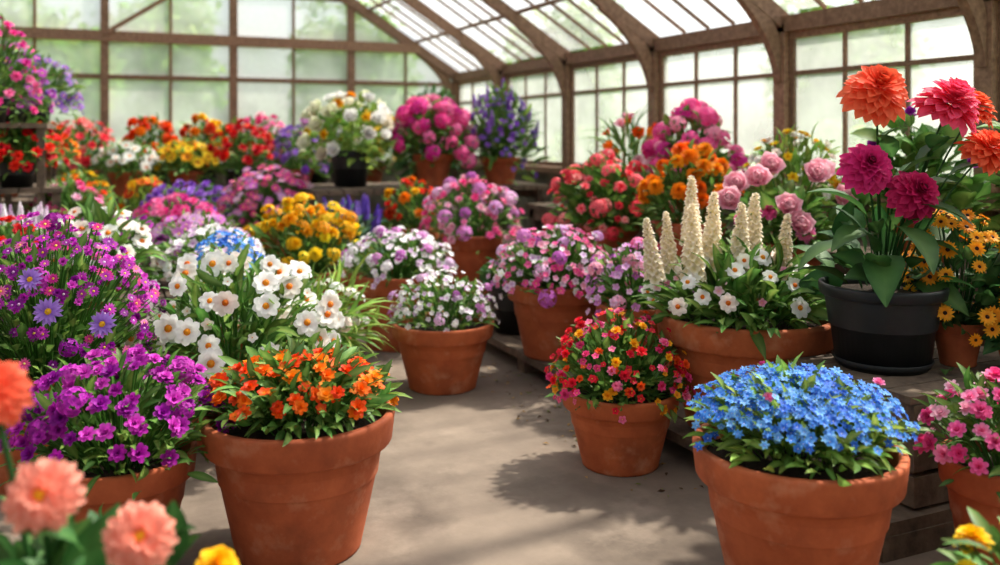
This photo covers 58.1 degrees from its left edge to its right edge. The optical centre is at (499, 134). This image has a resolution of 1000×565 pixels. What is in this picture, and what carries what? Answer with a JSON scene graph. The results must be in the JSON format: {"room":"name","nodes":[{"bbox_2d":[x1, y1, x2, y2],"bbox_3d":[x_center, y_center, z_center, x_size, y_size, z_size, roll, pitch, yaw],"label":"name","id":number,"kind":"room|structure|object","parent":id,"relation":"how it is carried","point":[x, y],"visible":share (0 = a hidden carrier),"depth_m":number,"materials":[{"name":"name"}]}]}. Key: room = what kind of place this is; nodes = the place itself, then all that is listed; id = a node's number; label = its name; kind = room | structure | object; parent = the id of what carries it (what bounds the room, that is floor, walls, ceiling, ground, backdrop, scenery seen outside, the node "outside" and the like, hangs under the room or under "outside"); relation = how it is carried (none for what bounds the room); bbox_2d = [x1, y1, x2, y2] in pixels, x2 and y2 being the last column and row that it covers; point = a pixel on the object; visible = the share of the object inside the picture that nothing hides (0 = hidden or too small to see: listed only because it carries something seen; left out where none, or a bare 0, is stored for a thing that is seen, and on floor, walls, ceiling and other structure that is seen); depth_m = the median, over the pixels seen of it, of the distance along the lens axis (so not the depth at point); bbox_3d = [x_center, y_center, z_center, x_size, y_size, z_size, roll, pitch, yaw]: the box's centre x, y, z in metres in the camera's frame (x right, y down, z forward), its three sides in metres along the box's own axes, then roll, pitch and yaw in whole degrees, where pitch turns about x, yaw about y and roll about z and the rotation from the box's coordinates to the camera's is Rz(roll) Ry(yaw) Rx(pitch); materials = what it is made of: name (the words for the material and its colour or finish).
{"room":"greenhouse","nodes":[
{"label":"greenhouse","id":0,"kind":"room"},
{"bbox_2d":[0,0,462,240],"bbox_3d":[-3.392,-0.771,8.615,6.500,3.842,0.150,0,0,-24],"label":"windows","id":1,"kind":"structure","parent":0,"point":[119,41],"depth_m":8.89,"materials":[{"name":"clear glass"}]},
{"bbox_2d":[0,241,958,564],"bbox_3d":[-1.026,1.200,3.292,6.600,0.100,11.850,0,0,-24],"label":"floor","id":2,"kind":"structure","parent":0,"point":[460,479],"depth_m":2.85,"materials":[{"name":"concrete"}]},
{"bbox_2d":[0,123,67,229],"bbox_3d":[-3.112,0.540,6.004,0.902,1.220,1.700,0,0,-24],"label":"plant stand","id":3,"kind":"object","parent":2,"relation":"on","point":[40,187],"visible":0.22,"depth_m":5.28,"materials":[{"name":"brown wood"}]},
{"bbox_2d":[0,12,48,135],"bbox_3d":[-3.039,-0.378,5.327,0.614,0.767,0.592,0,0,17],"label":"petunias","id":4,"kind":"object","parent":3,"relation":"on","point":[9,93],"visible":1,"depth_m":5.33,"materials":[{"name":"pink plant"}]},
{"bbox_2d":[0,42,59,122],"bbox_3d":[-3.186,-0.357,5.855,0.594,0.574,0.661,0,0,-24],"label":"aster","id":5,"kind":"object","parent":3,"relation":"on","point":[41,78],"visible":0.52,"depth_m":5.83,"materials":[{"name":"pink plant"}]},
{"bbox_2d":[0,113,61,187],"bbox_3d":[-2.862,0.090,5.349,0.509,0.439,0.523,0,0,-24],"label":"potted red impatiens","id":6,"kind":"object","parent":3,"relation":"on","point":[18,171],"visible":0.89,"depth_m":5.27,"materials":[{"name":"red plant"}]},
{"bbox_2d":[0,162,35,187],"bbox_3d":[-2.869,0.235,5.346,0.229,0.150,0.229,0,0,-24],"label":"pot","id":7,"kind":"object","parent":6,"relation":"on","point":[16,179],"depth_m":5.27,"materials":[{"name":"black plastic"}]},
{"bbox_2d":[1,53,85,123],"bbox_3d":[-3.336,-0.332,6.456,0.676,0.523,0.683,0,0,-24],"label":"aster","id":8,"kind":"object","parent":3,"relation":"on","point":[76,105],"visible":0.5,"depth_m":6.42,"materials":[{"name":"purple plant"}]},
{"bbox_2d":[23,175,108,235],"bbox_3d":[-2.633,0.458,5.507,0.538,0.434,0.516,0,0,-24],"label":"begonias","id":9,"kind":"object","parent":3,"relation":"on","point":[68,198],"visible":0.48,"depth_m":5.46,"materials":[{"name":"pink plant"}]},
{"bbox_2d":[0,211,171,496],"bbox_3d":[-1.493,0.700,2.987,0.785,0.901,0.757,0,0,32],"label":"flowers","id":10,"kind":"object","parent":2,"relation":"on","point":[48,323],"visible":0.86,"depth_m":2.87,"materials":[{"name":"plant"}]},
{"bbox_2d":[0,365,108,496],"bbox_3d":[-1.499,0.960,2.978,0.453,0.380,0.453,0,0,-24],"label":"pot","id":11,"kind":"object","parent":10,"relation":"on","point":[15,455],"depth_m":2.82,"materials":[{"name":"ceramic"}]},
{"bbox_2d":[0,346,236,522],"bbox_3d":[-1.020,0.859,2.415,0.614,0.582,0.594,0,0,-8],"label":"potted flowers","id":12,"kind":"object","parent":2,"relation":"on","point":[133,458],"visible":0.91,"depth_m":2.29,"materials":[{"name":"plant"}]},
{"bbox_2d":[43,429,196,522],"bbox_3d":[-1.018,1.000,2.414,0.391,0.300,0.391,0,0,-24],"label":"pot","id":13,"kind":"object","parent":12,"relation":"on","point":[163,486],"depth_m":2.30,"materials":[{"name":"ceramic"}]},
{"bbox_2d":[0,361,238,564],"bbox_3d":[-0.641,0.742,1.343,0.538,0.817,0.558,0,0,25],"label":"flowers","id":14,"kind":"object","parent":2,"relation":"on","point":[43,500],"visible":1,"depth_m":1.31,"materials":[{"name":"plant"}]},
{"bbox_2d":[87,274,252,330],"bbox_3d":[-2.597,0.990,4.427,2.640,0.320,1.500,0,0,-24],"label":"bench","id":15,"kind":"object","parent":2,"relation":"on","point":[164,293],"visible":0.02,"depth_m":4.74,"materials":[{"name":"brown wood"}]},
{"bbox_2d":[27,193,172,315],"bbox_3d":[-1.905,0.586,4.293,0.710,0.619,0.708,0,0,-24],"label":"cosmos","id":16,"kind":"object","parent":15,"relation":"on","point":[140,237],"visible":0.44,"depth_m":4.27,"materials":[{"name":"plant"}]},
{"bbox_2d":[145,208,250,262],"bbox_3d":[-1.688,0.620,5.046,0.602,0.420,0.599,0,0,25],"label":"aster","id":17,"kind":"object","parent":15,"relation":"on","point":[199,217],"visible":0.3,"depth_m":4.98,"materials":[{"name":"plant"}]},
{"bbox_2d":[152,219,269,280],"bbox_3d":[-1.433,0.628,4.498,0.577,0.405,0.558,0,0,0],"label":"phlox","id":18,"kind":"object","parent":15,"relation":"on","point":[169,268],"visible":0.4,"depth_m":4.41,"materials":[{"name":"plant"}]},
{"bbox_2d":[118,244,344,450],"bbox_3d":[-1.008,0.780,3.379,0.850,0.740,0.820,0,0,24],"label":"flowers","id":19,"kind":"object","parent":2,"relation":"on","point":[218,292],"visible":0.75,"depth_m":3.25,"materials":[{"name":"plant"}]},
{"bbox_2d":[184,352,243,450],"bbox_3d":[-0.993,1.000,3.367,0.412,0.300,0.412,0,0,-24],"label":"pot","id":20,"kind":"object","parent":19,"relation":"on","point":[199,443],"depth_m":3.28,"materials":[{"name":"ceramic"}]},
{"bbox_2d":[1,186,470,223],"bbox_3d":[-2.661,0.825,7.955,4.790,0.650,1.200,0,0,-24],"label":"table","id":21,"kind":"object","parent":2,"relation":"on","point":[28,197],"visible":0.03,"depth_m":7.32,"materials":[{"name":"brown wood"}]},
{"bbox_2d":[57,111,116,181],"bbox_3d":[-3.502,0.163,7.566,0.701,0.716,0.684,0,0,16],"label":"geraniums","id":22,"kind":"object","parent":21,"relation":"on","point":[80,132],"visible":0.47,"depth_m":7.48,"materials":[{"name":"plant"}]},
{"bbox_2d":[87,137,168,196],"bbox_3d":[-3.045,0.256,7.368,0.622,0.488,0.627,0,0,36],"label":"daisies","id":23,"kind":"object","parent":21,"relation":"on","point":[123,152],"visible":0.96,"depth_m":7.29,"materials":[{"name":"plant"}]},
{"bbox_2d":[108,171,142,196],"bbox_3d":[-3.067,0.400,7.392,0.288,0.200,0.288,0,0,-24],"label":"pot","id":24,"kind":"object","parent":23,"relation":"on","point":[121,182],"depth_m":7.28,"materials":[{"name":"ceramic"}]},
{"bbox_2d":[119,112,178,191],"bbox_3d":[-3.088,0.176,7.976,0.624,0.761,0.639,0,0,0],"label":"carnations","id":25,"kind":"object","parent":21,"relation":"on","point":[144,125],"visible":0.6,"depth_m":7.90,"materials":[{"name":"orange plant"}]},
{"bbox_2d":[151,137,219,191],"bbox_3d":[-2.651,0.254,7.582,0.629,0.491,0.596,0,0,32],"label":"daisies","id":26,"kind":"object","parent":21,"relation":"on","point":[184,149],"visible":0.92,"depth_m":7.46,"materials":[{"name":"plant"}]},
{"bbox_2d":[174,113,236,189],"bbox_3d":[-2.728,0.167,8.225,0.647,0.709,0.643,0,0,-24],"label":"potted gaillardias","id":27,"kind":"object","parent":21,"relation":"on","point":[212,126],"visible":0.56,"depth_m":8.12,"materials":[{"name":"orange plant"}]},
{"bbox_2d":[204,116,281,193],"bbox_3d":[-2.231,0.206,7.783,0.686,0.745,0.715,0,0,-24],"label":"geraniums","id":28,"kind":"object","parent":21,"relation":"on","point":[240,143],"visible":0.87,"depth_m":7.65,"materials":[{"name":"red plant"}]},
{"bbox_2d":[263,124,332,188],"bbox_3d":[-1.794,0.199,7.965,0.672,0.602,0.630,0,0,-24],"label":"potted purple campanulas","id":29,"kind":"object","parent":21,"relation":"on","point":[289,145],"visible":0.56,"depth_m":7.86,"materials":[{"name":"plant"}]},
{"bbox_2d":[215,164,313,260],"bbox_3d":[-1.758,0.684,6.880,0.880,0.932,0.861,0,0,-15],"label":"aster","id":30,"kind":"object","parent":2,"relation":"on","point":[270,192],"visible":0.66,"depth_m":6.71,"materials":[{"name":"plant"}]},
{"bbox_2d":[190,333,411,564],"bbox_3d":[-0.562,0.857,2.524,0.579,0.586,0.601,0,0,20],"label":"potted flowers","id":31,"kind":"object","parent":2,"relation":"on","point":[296,473],"visible":0.98,"depth_m":2.35,"materials":[{"name":"ceramic"}]},
{"bbox_2d":[200,400,394,564],"bbox_3d":[-0.562,0.960,2.519,0.532,0.380,0.532,0,0,-24],"label":"pot","id":32,"kind":"object","parent":31,"relation":"on","point":[299,496],"depth_m":2.34,"materials":[{"name":"ceramic"}]},
{"bbox_2d":[242,192,372,306],"bbox_3d":[-1.122,0.742,5.240,0.777,0.817,0.854,0,0,27],"label":"flowers","id":33,"kind":"object","parent":2,"relation":"on","point":[312,230],"visible":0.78,"depth_m":5.11,"materials":[{"name":"plant"}]},
{"bbox_2d":[223,244,399,383],"bbox_3d":[-0.823,0.812,3.954,0.772,0.676,0.815,0,0,3],"label":"spider plant","id":34,"kind":"object","parent":2,"relation":"on","point":[349,336],"visible":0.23,"depth_m":3.93,"materials":[{"name":"green plant"}]},
{"bbox_2d":[317,193,387,305],"bbox_3d":[-1.054,0.782,6.163,0.596,0.736,0.636,0,0,-24],"label":"salvia","id":35,"kind":"object","parent":2,"relation":"on","point":[362,211],"visible":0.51,"depth_m":6.10,"materials":[{"name":"plant"}]},
{"bbox_2d":[326,242,369,305],"bbox_3d":[-1.041,0.950,6.158,0.350,0.400,0.350,0,0,-24],"label":"pot","id":36,"kind":"object","parent":35,"relation":"on","point":[346,283],"depth_m":6.03,"materials":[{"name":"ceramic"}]},
{"bbox_2d":[336,224,457,351],"bbox_3d":[-0.563,0.817,4.914,0.660,0.667,0.679,0,0,-24],"label":"potted flowers","id":37,"kind":"object","parent":2,"relation":"on","point":[389,276],"visible":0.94,"depth_m":4.75,"materials":[{"name":"plant"}]},
{"bbox_2d":[351,267,439,351],"bbox_3d":[-0.565,0.950,4.914,0.494,0.400,0.494,0,0,-24],"label":"pot","id":38,"kind":"object","parent":37,"relation":"on","point":[379,287],"depth_m":4.73,"materials":[{"name":"ceramic"}]},
{"bbox_2d":[291,180,548,263],"bbox_3d":[-0.655,0.775,7.260,1.890,0.750,0.900,0,0,-24],"label":"display table","id":39,"kind":"object","parent":2,"relation":"on","point":[525,189],"visible":0.4,"depth_m":7.05,"materials":[{"name":"brown wood"}]},
{"bbox_2d":[296,90,403,186],"bbox_3d":[-1.187,0.021,6.998,0.828,0.757,0.884,0,0,15],"label":"potted flowers","id":40,"kind":"object","parent":39,"relation":"on","point":[350,161],"visible":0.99,"depth_m":6.87,"materials":[{"name":"white plant"}]},
{"bbox_2d":[329,150,371,186],"bbox_3d":[-1.164,0.260,7.001,0.333,0.280,0.333,0,0,-24],"label":"pot","id":41,"kind":"object","parent":40,"relation":"on","point":[355,175],"depth_m":6.88,"materials":[{"name":"black plastic"}]},
{"bbox_2d":[389,94,478,185],"bbox_3d":[-0.529,0.036,7.151,0.733,0.728,0.750,0,0,-4],"label":"potted flowers","id":42,"kind":"object","parent":39,"relation":"on","point":[431,117],"visible":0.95,"depth_m":7.00,"materials":[{"name":"plant"}]},
{"bbox_2d":[412,154,453,185],"bbox_3d":[-0.530,0.275,7.151,0.330,0.250,0.330,0,0,-24],"label":"pot","id":43,"kind":"object","parent":42,"relation":"on","point":[434,172],"depth_m":7.04,"materials":[{"name":"ceramic"}]},
{"bbox_2d":[454,79,550,185],"bbox_3d":[-0.005,-0.035,7.342,0.792,0.869,0.755,0,0,-14],"label":"delphinium","id":44,"kind":"object","parent":39,"relation":"on","point":[499,166],"visible":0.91,"depth_m":7.22,"materials":[{"name":"plant"}]},
{"bbox_2d":[480,157,519,184],"bbox_3d":[0.002,0.290,7.333,0.330,0.220,0.330,0,0,-24],"label":"pot","id":45,"kind":"object","parent":44,"relation":"on","point":[497,172],"depth_m":7.22,"materials":[{"name":"ceramic"}]},
{"bbox_2d":[386,265,499,395],"bbox_3d":[-0.259,0.877,4.121,0.517,0.545,0.498,0,0,0],"label":"potted flowers","id":46,"kind":"object","parent":2,"relation":"on","point":[442,349],"visible":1,"depth_m":3.98,"materials":[{"name":"ceramic"}]},
{"bbox_2d":[391,311,493,395],"bbox_3d":[-0.263,1.000,4.118,0.474,0.300,0.474,0,0,-24],"label":"pot","id":47,"kind":"object","parent":46,"relation":"on","point":[438,360],"depth_m":3.96,"materials":[{"name":"ceramic"}]},
{"bbox_2d":[436,275,694,451],"bbox_3d":[0.198,1.100,4.848,0.590,0.100,4.000,0,0,-24],"label":"wooden pallet","id":48,"kind":"object","parent":2,"relation":"on","point":[511,344],"visible":0.05,"depth_m":4.25,"materials":[{"name":"brown wood"}]},
{"bbox_2d":[380,175,447,266],"bbox_3d":[-0.601,0.667,6.417,0.606,0.766,0.586,0,0,-24],"label":"zinnia","id":49,"kind":"object","parent":48,"relation":"on","point":[415,195],"visible":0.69,"depth_m":6.30,"materials":[{"name":"plant"}]},
{"bbox_2d":[414,172,526,296],"bbox_3d":[-0.187,0.646,5.928,0.734,0.808,0.720,0,0,29],"label":"potted pink mums","id":50,"kind":"object","parent":48,"relation":"on","point":[470,246],"visible":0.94,"depth_m":5.79,"materials":[{"name":"plant"}]},
{"bbox_2d":[440,230,502,296],"bbox_3d":[-0.187,0.850,5.936,0.412,0.400,0.412,0,0,-24],"label":"pot","id":51,"kind":"object","parent":50,"relation":"on","point":[468,261],"depth_m":5.78,"materials":[{"name":"ceramic"}]},
{"bbox_2d":[476,247,529,335],"bbox_3d":[0.089,0.821,4.833,0.425,0.459,0.412,0,0,-24],"label":"potted violets","id":52,"kind":"object","parent":48,"relation":"on","point":[505,313],"visible":0.19,"depth_m":4.72,"materials":[{"name":"black plastic"}]},
{"bbox_2d":[485,281,519,335],"bbox_3d":[0.094,0.920,4.835,0.354,0.260,0.354,0,0,-24],"label":"pot","id":53,"kind":"object","parent":52,"relation":"on","point":[505,313],"depth_m":4.71,"materials":[{"name":"black plastic"}]},
{"bbox_2d":[486,223,616,361],"bbox_3d":[0.267,0.740,4.307,0.666,0.620,0.656,0,0,32],"label":"phlox","id":54,"kind":"object","parent":48,"relation":"on","point":[547,300],"visible":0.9,"depth_m":4.15,"materials":[{"name":"plant"}]},
{"bbox_2d":[506,276,607,361],"bbox_3d":[0.272,0.875,4.312,0.484,0.350,0.484,0,0,-24],"label":"pot","id":55,"kind":"object","parent":54,"relation":"on","point":[538,325],"depth_m":4.14,"materials":[{"name":"ceramic"}]},
{"bbox_2d":[581,237,693,369],"bbox_3d":[0.598,0.748,3.879,0.501,0.605,0.520,0,0,-24],"label":"petunias","id":56,"kind":"object","parent":48,"relation":"on","point":[611,297],"visible":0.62,"depth_m":3.79,"materials":[{"name":"plant"}]},
{"bbox_2d":[595,295,669,369],"bbox_3d":[0.597,0.885,3.877,0.371,0.330,0.371,0,0,-24],"label":"pot","id":57,"kind":"object","parent":56,"relation":"on","point":[637,312],"depth_m":3.73,"materials":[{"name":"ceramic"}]},
{"bbox_2d":[632,175,836,429],"bbox_3d":[0.866,0.599,3.238,0.825,0.902,0.839,0,0,-24],"label":"potted flowers","id":58,"kind":"object","parent":48,"relation":"on","point":[722,326],"visible":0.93,"depth_m":3.10,"materials":[{"name":"plant"}]},
{"bbox_2d":[656,297,832,429],"bbox_3d":[0.886,0.845,3.250,0.639,0.410,0.639,0,0,-24],"label":"pot","id":59,"kind":"object","parent":58,"relation":"on","point":[709,345],"depth_m":3.01,"materials":[{"name":"ceramic"}]},
{"bbox_2d":[544,307,695,476],"bbox_3d":[0.427,0.878,3.145,0.547,0.545,0.536,0,0,-24],"label":"potted flowers","id":60,"kind":"object","parent":2,"relation":"on","point":[621,412],"visible":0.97,"depth_m":3.02,"materials":[{"name":"ceramic"}]},
{"bbox_2d":[561,376,678,476],"bbox_3d":[0.421,1.018,3.153,0.412,0.265,0.412,0,0,-24],"label":"pot","id":61,"kind":"object","parent":60,"relation":"on","point":[614,439],"depth_m":3.01,"materials":[{"name":"ceramic"}]},
{"bbox_2d":[502,230,833,353],"bbox_3d":[0.732,0.940,5.086,0.520,0.420,3.900,0,0,-24],"label":"bench","id":62,"kind":"object","parent":2,"relation":"on","point":[508,242],"visible":0.02,"depth_m":6.11,"materials":[{"name":"brown wood"}]},
{"bbox_2d":[542,149,676,262],"bbox_3d":[0.640,0.404,5.130,0.754,0.652,0.783,0,0,17],"label":"geraniums","id":63,"kind":"object","parent":62,"relation":"on","point":[602,185],"visible":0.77,"depth_m":5.00,"materials":[{"name":"plant"}]},
{"bbox_2d":[578,222,639,262],"bbox_3d":[0.623,0.620,5.147,0.350,0.220,0.350,0,0,-24],"label":"pot","id":64,"kind":"object","parent":63,"relation":"on","point":[629,235],"depth_m":5.01,"materials":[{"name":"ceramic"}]},
{"bbox_2d":[627,138,744,262],"bbox_3d":[0.955,0.372,4.514,0.627,0.716,0.622,0,0,-24],"label":"marigolds","id":65,"kind":"object","parent":62,"relation":"on","point":[708,169],"visible":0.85,"depth_m":4.40,"materials":[{"name":"plant"}]},
{"bbox_2d":[717,151,858,300],"bbox_3d":[1.218,0.400,3.875,0.627,0.661,0.531,0,0,-24],"label":"peonies","id":66,"kind":"object","parent":62,"relation":"on","point":[808,218],"visible":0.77,"depth_m":3.78,"materials":[{"name":"plant"}]},
{"bbox_2d":[526,202,977,304],"bbox_3d":[1.456,0.840,4.751,0.470,0.620,5.100,0,0,-24],"label":"bench","id":67,"kind":"object","parent":2,"relation":"on","point":[536,211],"visible":0.16,"depth_m":6.51,"materials":[{"name":"brown wood"}]},
{"bbox_2d":[576,100,672,212],"bbox_3d":[0.788,0.149,5.822,0.756,0.763,0.754,0,0,-24],"label":"lilies","id":68,"kind":"object","parent":67,"relation":"on","point":[637,132],"visible":0.37,"depth_m":5.79,"materials":[{"name":"plant"}]},
{"bbox_2d":[637,98,749,217],"bbox_3d":[1.118,0.157,5.206,0.655,0.746,0.646,0,0,-24],"label":"rhododendron","id":69,"kind":"object","parent":67,"relation":"on","point":[705,119],"visible":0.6,"depth_m":5.13,"materials":[{"name":"plant"}]},
{"bbox_2d":[738,121,844,237],"bbox_3d":[1.465,0.231,4.481,0.616,0.599,0.604,0,0,-24],"label":"potted flowers","id":70,"kind":"object","parent":67,"relation":"on","point":[796,167],"visible":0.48,"depth_m":4.43,"materials":[{"name":"plant"}]},
{"bbox_2d":[835,106,999,262],"bbox_3d":[1.749,0.204,3.802,0.661,0.651,0.615,0,0,22],"label":"plant","id":71,"kind":"object","parent":67,"relation":"on","point":[961,198],"visible":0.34,"depth_m":3.70,"materials":[{"name":"green plant"}]},
{"bbox_2d":[683,351,920,564],"bbox_3d":[0.745,0.856,2.268,0.577,0.587,0.565,0,0,43],"label":"potted flowers","id":72,"kind":"object","parent":2,"relation":"on","point":[794,471],"visible":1,"depth_m":2.12,"materials":[{"name":"plant"}]},
{"bbox_2d":[692,419,909,564],"bbox_3d":[0.750,0.964,2.270,0.519,0.372,0.519,0,0,-24],"label":"pot","id":73,"kind":"object","parent":72,"relation":"on","point":[776,515],"depth_m":2.08,"materials":[{"name":"ceramic"}]},
{"bbox_2d":[879,432,955,562],"bbox_3d":[1.311,1.100,2.837,0.900,0.100,0.540,0,0,-24],"label":"slatted duckboard","id":74,"kind":"object","parent":2,"relation":"on","point":[911,531],"visible":0.02,"depth_m":2.48,"materials":[{"name":"brown wood"}]},
{"bbox_2d":[791,342,999,508],"bbox_3d":[1.379,0.890,2.867,0.730,0.320,0.480,0,0,-24],"label":"plant shelf","id":75,"kind":"object","parent":74,"relation":"on","point":[923,489],"visible":0.22,"depth_m":2.57,"materials":[{"name":"brown wood"}]},
{"bbox_2d":[789,64,999,375],"bbox_3d":[1.271,0.256,2.884,0.680,0.948,0.522,0,0,-24],"label":"dahlias","id":76,"kind":"object","parent":75,"relation":"on","point":[879,327],"visible":0.99,"depth_m":2.76,"materials":[{"name":"plant"}]},
{"bbox_2d":[818,274,949,375],"bbox_3d":[1.213,0.600,2.856,0.385,0.260,0.385,0,0,-24],"label":"pot","id":77,"kind":"object","parent":76,"relation":"on","point":[874,331],"depth_m":2.72,"materials":[{"name":"black plastic"}]},
{"bbox_2d":[901,209,999,374],"bbox_3d":[1.454,0.484,2.877,0.412,0.492,0.410,0,0,-24],"label":"daisies","id":78,"kind":"object","parent":75,"relation":"on","point":[957,341],"visible":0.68,"depth_m":2.81,"materials":[{"name":"plant"}]},
{"bbox_2d":[935,320,986,367],"bbox_3d":[1.460,0.660,2.870,0.165,0.140,0.165,0,0,-24],"label":"pot","id":79,"kind":"object","parent":78,"relation":"on","point":[953,347],"depth_m":2.82,"materials":[{"name":"ceramic"}]},
{"bbox_2d":[907,362,999,564],"bbox_3d":[1.300,0.859,2.296,0.485,0.582,0.518,0,0,-24],"label":"phlox","id":80,"kind":"object","parent":2,"relation":"on","point":[968,460],"visible":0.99,"depth_m":2.25,"materials":[{"name":"plant"}]},
{"bbox_2d":[938,439,999,564],"bbox_3d":[1.304,0.985,2.287,0.350,0.330,0.350,0,0,-24],"label":"pot","id":81,"kind":"object","parent":80,"relation":"on","point":[980,493],"depth_m":2.22,"materials":[{"name":"ceramic"}]},
{"bbox_2d":[932,498,999,564],"bbox_3d":[0.951,0.905,1.617,0.384,0.490,0.356,0,0,21],"label":"marigolds","id":82,"kind":"object","parent":2,"relation":"on","point":[967,537],"visible":1,"depth_m":1.67,"materials":[{"name":"plant"}]},
{"bbox_3d":[-2.192,0.990,6.040,0.690,0.320,1.080,0,0,-24],"label":"bench","id":83,"kind":"object","parent":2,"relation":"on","visible":0},
{"bbox_2d":[129,192,222,262],"bbox_3d":[-2.114,0.602,5.861,0.660,0.456,0.656,0,0,16],"label":"phlox","id":84,"kind":"object","parent":83,"relation":"on","point":[178,201],"visible":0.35,"depth_m":5.77,"materials":[{"name":"plant"}]},
{"bbox_2d":[369,0,987,100],"bbox_3d":[-1.026,-1.525,3.292,6.507,2.450,11.705,0,0,-24],"label":"ceiling","id":85,"kind":"structure","parent":0,"point":[765,15],"depth_m":6.99,"materials":[{"name":"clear glass"}]},
{"bbox_2d":[451,0,999,345],"bbox_3d":[1.880,0.237,4.584,0.160,1.825,11.741,0,0,-24],"label":"wall","id":86,"kind":"structure","parent":0,"point":[985,79],"depth_m":5.35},
{"bbox_2d":[506,68,560,166],"bbox_3d":[0.325,-0.158,8.133,0.040,0.855,1.216,0,0,-24],"label":"window","id":87,"kind":"structure","parent":86,"relation":"in","point":[545,71],"depth_m":7.95,"materials":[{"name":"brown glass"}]},
{"bbox_2d":[571,55,646,165],"bbox_3d":[0.853,-0.158,6.945,0.040,0.855,1.216,0,0,-24],"label":"window","id":88,"kind":"structure","parent":86,"relation":"in","point":[623,60],"depth_m":7.12,"materials":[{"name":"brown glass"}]},
{"bbox_2d":[659,37,772,170],"bbox_3d":[1.381,-0.158,5.757,0.040,0.855,1.216,0,0,-24],"label":"window","id":89,"kind":"structure","parent":86,"relation":"in","point":[735,44],"depth_m":5.76,"materials":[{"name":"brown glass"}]},
{"bbox_2d":[789,7,972,184],"bbox_3d":[1.909,-0.158,4.569,0.040,0.855,1.216,0,0,-24],"label":"window","id":90,"kind":"structure","parent":86,"relation":"in","point":[908,19],"depth_m":4.67,"materials":[{"name":"brown wood"}]},
{"label":"outside","id":91,"kind":"structure","parent":0,"visible":0},
{"bbox_2d":[161,152,967,172],"bbox_3d":[-0.762,1.335,7.869,85.000,0.130,95.000,0,0,-24],"label":"lawn","id":92,"kind":"structure","parent":91,"point":[746,153],"depth_m":49.72,"materials":[{"name":"green plant"}]},
{"bbox_2d":[0,4,99,98],"bbox_3d":[-8.771,-0.954,17.320,3.145,4.447,3.035,0,0,-27],"label":"leafy tree","id":93,"kind":"object","parent":92,"relation":"on","point":[78,58],"visible":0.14,"depth_m":17.05,"materials":[{"name":"green plant"}]},
{"bbox_2d":[73,0,228,146],"bbox_3d":[-10.924,-2.131,28.201,4.641,6.802,4.811,0,0,20],"label":"leafy tree","id":94,"kind":"object","parent":92,"relation":"on","point":[155,61],"visible":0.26,"depth_m":27.31,"materials":[{"name":"green plant"}]},
{"bbox_2d":[281,0,424,125],"bbox_3d":[-3.119,-0.954,19.290,3.035,4.447,3.145,0,0,-11],"label":"leafy tree","id":95,"kind":"object","parent":92,"relation":"on","point":[375,58],"visible":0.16,"depth_m":18.62,"materials":[{"name":"green plant"}]},
{"bbox_2d":[178,119,675,165],"bbox_3d":[-0.792,0.628,14.095,8.194,1.773,1.360,0,0,-24],"label":"hedge","id":96,"kind":"object","parent":92,"relation":"on","point":[553,141],"visible":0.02,"depth_m":14.72,"materials":[{"name":"green plant"}]},
{"bbox_2d":[489,0,638,161],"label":"windows","id":97,"kind":"structure","parent":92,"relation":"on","point":[586,76],"depth_m":21.83,"materials":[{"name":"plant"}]},
{"bbox_2d":[751,0,939,166],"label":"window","id":98,"kind":"structure","parent":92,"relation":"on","point":[817,92],"depth_m":17.23,"materials":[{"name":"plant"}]},
{"bbox_2d":[752,113,972,177],"bbox_3d":[5.277,0.628,7.819,1.360,1.773,8.194,0,0,-24],"label":"hedge","id":99,"kind":"object","parent":92,"relation":"on","point":[853,142],"visible":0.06,"depth_m":10.15,"materials":[{"name":"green plant"}]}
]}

